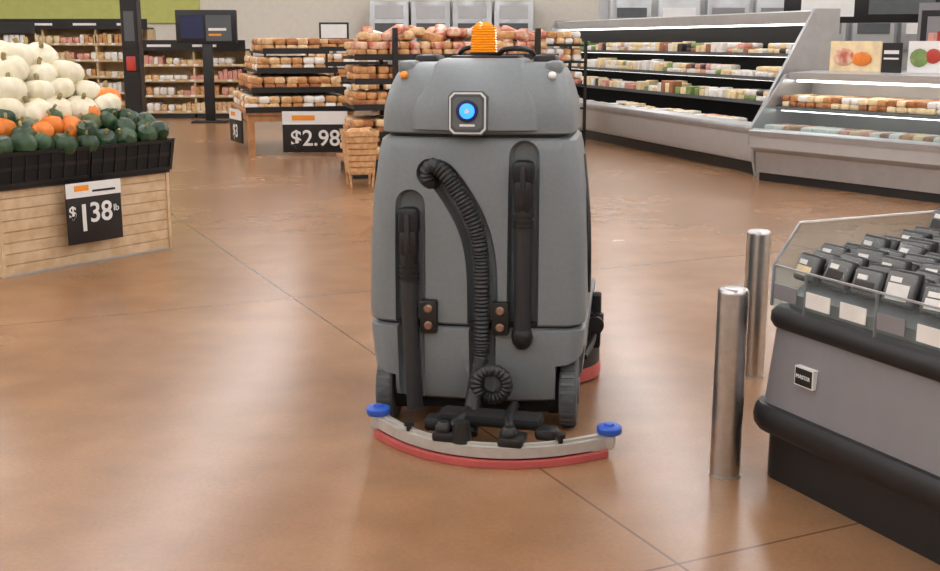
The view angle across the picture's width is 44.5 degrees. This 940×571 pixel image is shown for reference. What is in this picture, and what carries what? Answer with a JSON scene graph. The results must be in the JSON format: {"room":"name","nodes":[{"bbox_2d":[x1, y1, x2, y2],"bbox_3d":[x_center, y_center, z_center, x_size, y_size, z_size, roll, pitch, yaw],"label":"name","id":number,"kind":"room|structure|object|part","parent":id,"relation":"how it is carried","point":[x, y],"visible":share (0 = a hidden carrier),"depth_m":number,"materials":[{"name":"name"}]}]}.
{"room":"supermarket","nodes":[
{"label":"supermarket","id":0,"kind":"room"},
{"bbox_2d":[147,0,598,81],"bbox_3d":[-0.500,-6.625,27.320,25.000,4.800,0.200,0,12,0],"label":"wall","id":1,"kind":"structure","parent":0,"point":[255,18],"depth_m":27.26,"materials":[{"name":"beige paint"}]},
{"bbox_2d":[0,0,199,22],"bbox_3d":[-9.700,-7.586,26.983,6.600,2.780,0.060,0,12,0],"label":"trim","id":2,"kind":"structure","parent":1,"relation":"attached to","point":[154,11],"depth_m":27.18,"materials":[{"name":"paint"}]},
{"bbox_2d":[0,110,939,570],"bbox_3d":[-0.500,-0.569,10.614,25.000,0.100,35.000,0,12,0],"label":"floor","id":3,"kind":"structure","parent":0,"point":[200,403],"depth_m":5.15,"materials":[{"name":"concrete"}]},
{"bbox_2d":[0,22,36,43],"bbox_3d":[-10.709,-4.169,22.570,4.240,1.970,0.620,-4,13,-20],"label":"shelving","id":4,"kind":"object","parent":3,"relation":"on","point":[8,30],"visible":0.04,"depth_m":22.77,"materials":[{"name":"brown wood"}]},
{"bbox_2d":[0,19,155,108],"bbox_3d":[-9.300,-4.820,25.393,4.640,2.070,0.620,0,12,0],"label":"shelving","id":5,"kind":"object","parent":3,"relation":"on","point":[93,44],"visible":0.33,"depth_m":25.11,"materials":[{"name":"brown metal"}]},
{"bbox_2d":[0,37,174,278],"bbox_3d":[-3.371,-1.058,8.754,1.666,1.631,1.656,8,15,35],"label":"display stand","id":6,"kind":"object","parent":3,"relation":"on","point":[84,177],"visible":1,"depth_m":8.33,"materials":[{"name":"brown wood"}]},
{"bbox_2d":[119,0,146,112],"bbox_3d":[-4.080,-3.735,13.723,0.280,4.800,0.280,0,12,0],"label":"support post","id":7,"kind":"object","parent":3,"relation":"on","point":[130,10],"visible":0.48,"depth_m":13.83,"materials":[{"name":"black metal"}]},
{"bbox_2d":[143,40,251,117],"bbox_3d":[-5.800,-4.392,24.461,2.240,1.620,0.620,0,12,0],"label":"shelving","id":8,"kind":"object","parent":3,"relation":"on","point":[173,72],"visible":0.87,"depth_m":24.33,"materials":[{"name":"brown wood"}]},
{"bbox_2d":[175,10,237,122],"bbox_3d":[-5.200,-4.350,22.870,1.200,2.200,0.450,0,12,0],"label":"display","id":9,"kind":"object","parent":3,"relation":"on","point":[207,28],"visible":0.96,"depth_m":22.66,"materials":[{"name":"black plastic"}]},
{"bbox_2d":[229,38,354,155],"bbox_3d":[-2.777,-2.903,17.398,1.655,1.645,2.865,-3,12,-16],"label":"display stand","id":10,"kind":"object","parent":3,"relation":"on","point":[297,94],"visible":0.99,"depth_m":16.38,"materials":[{"name":"brown wood"}]},
{"bbox_2d":[319,22,348,66],"bbox_3d":[-2.750,-4.347,23.408,0.500,1.970,0.500,11,16,42],"label":"monitor","id":11,"kind":"object","parent":3,"relation":"on","point":[327,30],"visible":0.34,"depth_m":23.23,"materials":[{"name":"black plastic"}]},
{"bbox_2d":[301,39,391,114],"bbox_3d":[-2.406,-3.819,21.706,1.900,1.645,1.610,-3,12,-16],"label":"table","id":12,"kind":"object","parent":3,"relation":"on","point":[334,59],"visible":0.24,"depth_m":21.05,"materials":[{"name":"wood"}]},
{"bbox_2d":[340,128,378,187],"bbox_3d":[-1.240,-1.444,12.932,0.392,0.652,0.392,-3,12,-14],"label":"wooden crate","id":13,"kind":"object","parent":3,"relation":"on","point":[359,145],"visible":1,"depth_m":12.78,"materials":[{"name":"brown wood"}]},
{"bbox_2d":[336,24,558,178],"bbox_3d":[-0.255,-2.322,14.282,2.702,1.804,1.212,-3,12,-14],"label":"rack","id":14,"kind":"object","parent":3,"relation":"on","point":[394,44],"visible":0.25,"depth_m":13.64,"materials":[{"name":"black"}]},
{"bbox_2d":[369,1,533,64],"bbox_3d":[-0.425,-5.357,26.840,3.750,2.480,0.865,0,12,0],"label":"cabinets","id":15,"kind":"object","parent":3,"relation":"on","point":[384,15],"visible":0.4,"depth_m":26.28,"materials":[{"name":"metal"}]},
{"bbox_2d":[366,22,621,468],"bbox_3d":[0.127,-0.286,5.029,1.124,1.675,1.644,2,12,8],"label":"floor scrubber","id":16,"kind":"object","parent":3,"relation":"on","point":[486,308],"depth_m":4.65,"materials":[{"name":"grey plastic"}]},
{"bbox_3d":[0.061,-0.273,4.940,0.904,0.764,0.637,2,12,8],"label":"tank","id":17,"kind":"part","parent":16,"relation":"part of","materials":[{"name":"grey plastic"}]},
{"bbox_3d":[0.101,0.215,5.316,0.900,0.328,1.177,2,12,8],"label":"tank","id":18,"kind":"part","parent":16,"relation":"part of","materials":[{"name":"grey plastic"}]},
{"bbox_2d":[496,31,587,145],"bbox_3d":[0.975,-3.039,17.800,1.500,1.744,0.700,-3,12,-16],"label":"rack","id":19,"kind":"object","parent":3,"relation":"on","point":[570,55],"visible":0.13,"depth_m":17.52,"materials":[{"name":"black metal"}]},
{"bbox_3d":[0.975,-2.969,17.815,1.500,1.600,0.700,-3,12,-16],"label":"rack frame","id":20,"kind":"part","parent":19,"relation":"part of","materials":[{"name":"black metal"}]},
{"bbox_2d":[547,8,840,175],"bbox_3d":[2.684,-3.204,18.010,1.080,1.980,8.860,-3,12,-16],"label":"case","id":21,"kind":"object","parent":3,"relation":"on","point":[692,87],"visible":0.77,"depth_m":16.40,"materials":[{"name":"grey metal"}]},
{"bbox_2d":[563,23,804,80],"bbox_3d":[2.788,-3.532,17.977,0.500,0.995,8.650,-3,12,-16],"label":"lamp","id":22,"kind":"object","parent":21,"relation":"attached to","point":[654,66],"depth_m":16.93,"materials":[{"name":"white"}]},
{"bbox_2d":[709,285,749,479],"bbox_3d":[0.962,0.360,4.268,0.120,0.721,0.120,0,12,0],"label":"bollard","id":23,"kind":"object","parent":3,"relation":"on","point":[732,300],"visible":1,"depth_m":4.22,"materials":[{"name":"silver metal"}]},
{"bbox_2d":[744,229,770,378],"bbox_3d":[1.377,0.088,5.550,0.120,0.721,0.120,0,12,0],"label":"bollard","id":24,"kind":"object","parent":3,"relation":"on","point":[758,241],"visible":0.88,"depth_m":5.49,"materials":[{"name":"silver metal"}]},
{"bbox_2d":[748,41,939,202],"bbox_3d":[4.885,-1.706,11.873,1.195,1.600,4.260,-8,14,-33],"label":"display case","id":25,"kind":"object","parent":3,"relation":"on","point":[863,124],"visible":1,"depth_m":12.66,"materials":[{"name":"grey metal"}]},
{"bbox_2d":[781,80,939,120],"bbox_3d":[4.472,-2.017,12.484,0.300,0.355,2.520,-8,14,-33],"label":"lamp","id":26,"kind":"object","parent":25,"relation":"attached to","point":[840,105],"depth_m":12.50,"materials":[{"name":"white"}]},
{"bbox_2d":[753,208,939,564],"bbox_3d":[2.116,0.318,3.386,1.240,1.170,2.590,-5,13,-24],"label":"case","id":27,"kind":"object","parent":3,"relation":"on","point":[849,409],"visible":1,"depth_m":3.88,"materials":[{"name":"black plastic"}]},
{"bbox_2d":[917,2,939,40],"bbox_3d":[7.274,-2.654,15.131,2.600,2.100,0.872,8,15,34],"label":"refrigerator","id":28,"kind":"object","parent":3,"relation":"on","point":[928,29],"visible":0.11,"depth_m":15.29,"materials":[{"name":"grey metal"}]},
{"bbox_2d":[599,0,917,71],"bbox_3d":[6.550,-4.808,24.061,7.600,2.600,2.330,0,12,0],"label":"wall","id":29,"kind":"structure","parent":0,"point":[903,33],"depth_m":24.72,"materials":[{"name":"paint"}]},
{"bbox_3d":[-0.500,-5.362,9.595,25.000,0.100,35.000,0,12,0],"label":"ceiling","id":30,"kind":"structure","parent":0,"visible":0},
{"bbox_2d":[784,0,939,22],"bbox_3d":[5.809,-5.273,16.488,2.400,2.940,0.071,4,13,20],"label":"menu board","id":31,"kind":"object","parent":30,"relation":"hanging from","point":[852,11],"visible":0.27,"depth_m":16.74,"materials":[{"name":"black plastic"}]}
]}

